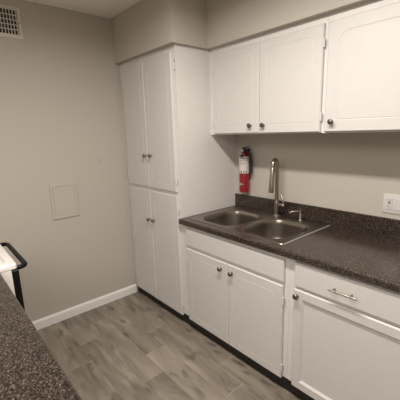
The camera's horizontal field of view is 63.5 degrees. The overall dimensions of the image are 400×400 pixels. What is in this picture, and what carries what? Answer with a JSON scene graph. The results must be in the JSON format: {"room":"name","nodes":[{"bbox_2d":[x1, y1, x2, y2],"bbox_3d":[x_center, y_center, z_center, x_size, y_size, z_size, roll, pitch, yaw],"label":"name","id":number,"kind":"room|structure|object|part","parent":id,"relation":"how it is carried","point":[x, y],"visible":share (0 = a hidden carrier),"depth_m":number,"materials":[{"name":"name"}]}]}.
{"room":"kitchen","nodes":[
{"label":"kitchen","id":0,"kind":"room"},
{"bbox_2d":[0,0,138,321],"bbox_3d":[-1.984,-0.046,1.971,4.800,2.511,0.100,-12,16,-40],"label":"wall","id":1,"kind":"structure","parent":0,"point":[62,120],"depth_m":2.62,"materials":[{"name":"paint"}]},
{"bbox_2d":[0,4,23,39],"bbox_3d":[-1.402,-1.229,2.193,0.354,0.212,0.009,-12,16,-40],"label":"air vent","id":2,"kind":"object","parent":1,"relation":"in","point":[10,16],"visible":1,"depth_m":2.26,"materials":[{"name":"metal"}]},
{"bbox_2d":[49,182,79,219],"bbox_3d":[-1.117,0.006,2.672,0.215,0.287,0.010,-12,16,-40],"label":"access panel","id":3,"kind":"object","parent":1,"relation":"attached to","point":[64,197],"visible":1,"depth_m":2.67,"materials":[{"name":"paint"}]},
{"bbox_2d":[32,284,136,329],"bbox_3d":[-2.141,1.198,1.984,3.988,0.083,0.014,-12,16,-40],"label":"baseboard","id":4,"kind":"structure","parent":1,"relation":"attached to","point":[41,323],"depth_m":2.90,"materials":[{"name":"paint"}]},
{"bbox_2d":[26,0,140,18],"bbox_3d":[-0.810,-1.070,0.327,4.800,0.100,3.800,-12,16,-40],"label":"ceiling","id":5,"kind":"structure","parent":0,"point":[110,9],"depth_m":2.43,"materials":[{"name":"paint"}]},
{"bbox_2d":[37,291,300,399],"bbox_3d":[-0.731,1.483,0.866,4.800,0.100,3.800,-12,16,-40],"label":"floor","id":6,"kind":"structure","parent":0,"point":[130,347],"depth_m":2.27,"materials":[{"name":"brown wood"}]},
{"bbox_2d":[0,242,27,310],"bbox_3d":[-1.359,0.705,1.739,0.770,1.100,0.599,-12,16,-40],"label":"range","id":7,"kind":"object","parent":6,"relation":"on","point":[9,270],"visible":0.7,"depth_m":1.67,"materials":[{"name":"metal"}]},
{"bbox_2d":[0,245,16,272],"bbox_3d":[-1.382,0.349,1.653,0.678,0.030,0.599,-12,16,-40],"label":"cooktop","id":8,"kind":"object","parent":7,"relation":"in","point":[7,264],"depth_m":1.65,"materials":[{"name":"ceramic"}]},
{"bbox_3d":[-1.096,0.316,1.887,0.062,0.024,0.513,-12,16,-40],"label":"handle","id":9,"kind":"part","parent":7,"relation":"part of","materials":[{"name":"black ceramic"}]},
{"bbox_3d":[-1.124,0.658,1.937,0.032,0.697,0.597,-12,16,-40],"label":"oven door","id":10,"kind":"part","parent":7,"relation":"part of","materials":[{"name":"black ceramic"}]},
{"bbox_2d":[119,44,235,323],"bbox_3d":[-0.196,-0.120,2.923,0.663,2.154,0.806,-12,16,-40],"label":"pantry cabinet","id":11,"kind":"object","parent":6,"relation":"on","point":[176,168],"visible":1,"depth_m":2.58,"materials":[{"name":"paint"}]},
{"bbox_3d":[-0.547,-0.621,2.760,0.019,1.000,0.350,-12,16,-40],"label":"door","id":12,"kind":"part","parent":11,"relation":"part of","materials":[{"name":"paint"}]},
{"bbox_3d":[-0.516,0.383,2.972,0.019,1.001,0.350,-12,16,-40],"label":"door","id":13,"kind":"part","parent":11,"relation":"part of","materials":[{"name":"paint"}]},
{"bbox_3d":[-0.309,-0.572,2.490,0.019,1.000,0.370,-12,16,-40],"label":"door","id":14,"kind":"part","parent":11,"relation":"part of","materials":[{"name":"paint"}]},
{"bbox_3d":[-0.277,0.432,2.700,0.019,1.001,0.374,-12,16,-40],"label":"door","id":15,"kind":"part","parent":11,"relation":"part of","materials":[{"name":"paint"}]},
{"bbox_2d":[182,225,289,390],"bbox_3d":[0.404,0.627,2.398,0.663,0.874,0.962,-12,16,-40],"label":"base cabinet","id":16,"kind":"object","parent":6,"relation":"on","point":[237,294],"visible":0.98,"depth_m":2.11,"materials":[{"name":"paint"}]},
{"bbox_3d":[0.052,0.688,2.375,0.019,0.602,0.434,-12,16,-40],"label":"door","id":17,"kind":"part","parent":16,"relation":"part of","materials":[{"name":"paint"}]},
{"bbox_3d":[0.185,0.338,2.130,0.019,0.132,0.876,-12,16,-40],"label":"false drawer","id":18,"kind":"part","parent":16,"relation":"part of","materials":[{"name":"paint"}]},
{"bbox_3d":[0.339,0.748,2.050,0.019,0.602,0.435,-12,16,-40],"label":"door","id":19,"kind":"part","parent":16,"relation":"part of","materials":[{"name":"paint"}]},
{"bbox_2d":[179,193,399,292],"bbox_3d":[0.637,0.176,2.024,0.645,0.144,1.701,-12,16,-40],"label":"countertop","id":20,"kind":"structure","parent":16,"relation":"on","point":[362,247],"depth_m":1.88,"materials":[{"name":"laminate"}]},
{"bbox_2d":[190,206,329,244],"bbox_3d":[0.401,0.238,2.336,0.545,0.176,0.846,-12,16,-40],"label":"sink","id":21,"kind":"object","parent":20,"relation":"in","point":[283,229],"visible":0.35,"depth_m":2.35,"materials":[{"name":"metal"}]},
{"bbox_2d":[290,210,302,221],"bbox_3d":[0.684,0.109,2.294,0.091,0.080,0.036,2,12,15],"label":"soap dispenser","id":22,"kind":"object","parent":21,"relation":"on","point":[300,211],"visible":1,"depth_m":2.28,"materials":[{"name":"silver metal"}]},
{"bbox_2d":[269,158,284,216],"bbox_3d":[0.553,-0.085,2.360,0.142,0.440,0.097,-12,16,-40],"label":"kitchen faucet","id":23,"kind":"object","parent":20,"relation":"on","point":[274,171],"visible":1,"depth_m":2.37,"materials":[{"name":"silver metal"}]},
{"bbox_3d":[0.547,-0.138,2.363,0.029,0.336,0.107,7,15,36],"label":"spout","id":24,"kind":"part","parent":23,"relation":"part of","materials":[{"name":"silver metal"}]},
{"bbox_2d":[273,201,284,216],"bbox_3d":[0.591,0.066,2.421,0.054,0.118,0.097,-12,16,-40],"label":"base","id":25,"kind":"object","parent":23,"relation":"attached to","point":[276,203],"depth_m":2.42,"materials":[{"name":"silver metal"}]},
{"bbox_2d":[287,259,399,399],"bbox_3d":[0.954,0.742,1.772,0.667,0.874,0.718,-12,16,-40],"label":"base cabinet","id":26,"kind":"object","parent":6,"relation":"on","point":[344,331],"visible":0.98,"depth_m":1.60,"materials":[{"name":"paint"}]},
{"bbox_3d":[0.517,0.521,1.743,0.032,0.031,0.031,-12,16,-40],"label":"knob","id":27,"kind":"part","parent":26,"relation":"part of","materials":[{"name":"silver metal"}]},
{"bbox_3d":[0.678,0.443,1.530,0.036,0.010,0.138,-12,16,-40],"label":"handle","id":28,"kind":"part","parent":26,"relation":"part of","materials":[{"name":"silver metal"}]},
{"bbox_3d":[0.729,0.443,1.512,0.019,0.136,0.648,-12,16,-40],"label":"drawer","id":29,"kind":"part","parent":26,"relation":"part of","materials":[{"name":"paint"}]},
{"bbox_3d":[-0.449,1.030,0.612,0.585,0.876,2.335,-12,16,-40],"label":"cabinet","id":30,"kind":"object","parent":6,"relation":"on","visible":0},
{"bbox_2d":[0,273,81,399],"bbox_3d":[-0.453,0.582,0.517,0.640,0.038,2.362,-12,16,-40],"label":"countertop","id":31,"kind":"structure","parent":30,"relation":"on","point":[29,370],"depth_m":0.94,"materials":[{"name":"stone"}]},
{"bbox_2d":[111,0,370,63],"bbox_3d":[0.684,-1.159,1.631,0.655,0.356,3.600,-12,16,-40],"label":"soffit","id":32,"kind":"structure","parent":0,"point":[147,26],"depth_m":2.22,"materials":[{"name":"paint"}]},
{"bbox_2d":[236,132,399,219],"bbox_3d":[1.002,-0.164,2.094,0.100,2.511,3.600,-12,16,-40],"label":"wall","id":33,"kind":"structure","parent":0,"point":[351,172],"depth_m":2.17,"materials":[{"name":"paint"}]},
{"bbox_2d":[239,146,251,192],"bbox_3d":[0.376,-0.251,2.650,0.106,0.377,0.113,-12,16,-40],"label":"fire extinguisher","id":34,"kind":"object","parent":33,"relation":"attached to","point":[245,159],"visible":1,"depth_m":2.63,"materials":[{"name":"red metal"}]},
{"bbox_3d":[0.365,-0.236,2.664,0.081,0.342,0.081,-12,16,-40],"label":"tank","id":35,"kind":"part","parent":34,"relation":"part of","materials":[{"name":"red metal"}]},
{"bbox_2d":[209,14,328,134],"bbox_3d":[0.477,-0.775,2.219,0.338,0.625,0.943,-12,16,-40],"label":"upper cabinet","id":36,"kind":"object","parent":33,"relation":"attached to","point":[272,82],"visible":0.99,"depth_m":2.04,"materials":[{"name":"paint"}]},
{"bbox_3d":[0.250,-0.763,2.291,0.019,0.573,0.438,-12,16,-40],"label":"door","id":37,"kind":"part","parent":36,"relation":"part of","materials":[{"name":"paint"}]},
{"bbox_3d":[0.539,-0.702,1.964,0.019,0.575,0.438,-12,16,-40],"label":"door","id":38,"kind":"part","parent":36,"relation":"part of","materials":[{"name":"paint"}]},
{"bbox_2d":[235,193,399,237],"bbox_3d":[0.874,0.127,2.223,0.019,0.144,1.701,-12,16,-40],"label":"backsplash","id":39,"kind":"structure","parent":33,"relation":"attached to","point":[358,221],"depth_m":2.20,"materials":[{"name":"stone"}]},
{"bbox_2d":[323,0,399,132],"bbox_3d":[1.029,-0.659,1.594,0.338,0.627,0.738,-12,16,-40],"label":"upper cabinet","id":40,"kind":"object","parent":33,"relation":"attached to","point":[362,87],"visible":1,"depth_m":1.62,"materials":[{"name":"paint"}]},
{"bbox_2d":[382,193,399,214],"bbox_3d":[1.135,0.024,1.895,0.011,0.116,0.116,-12,16,-40],"label":"wall outlet","id":41,"kind":"object","parent":33,"relation":"attached to","point":[391,202],"visible":1,"depth_m":1.90,"materials":[{"name":"plastic"}]},
{"bbox_2d":[385,198,392,209],"bbox_3d":[1.118,0.021,1.912,0.004,0.068,0.034,-12,16,-40],"label":"receptacle","id":42,"kind":"object","parent":41,"relation":"attached to","point":[388,201],"depth_m":1.91,"materials":[{"name":"white plastic"}]},
{"bbox_2d":[394,199,399,210],"bbox_3d":[1.150,0.028,1.876,0.004,0.068,0.034,-12,16,-40],"label":"rocker switch","id":43,"kind":"object","parent":41,"relation":"attached to","point":[396,201],"depth_m":1.88,"materials":[{"name":"plastic"}]}
]}

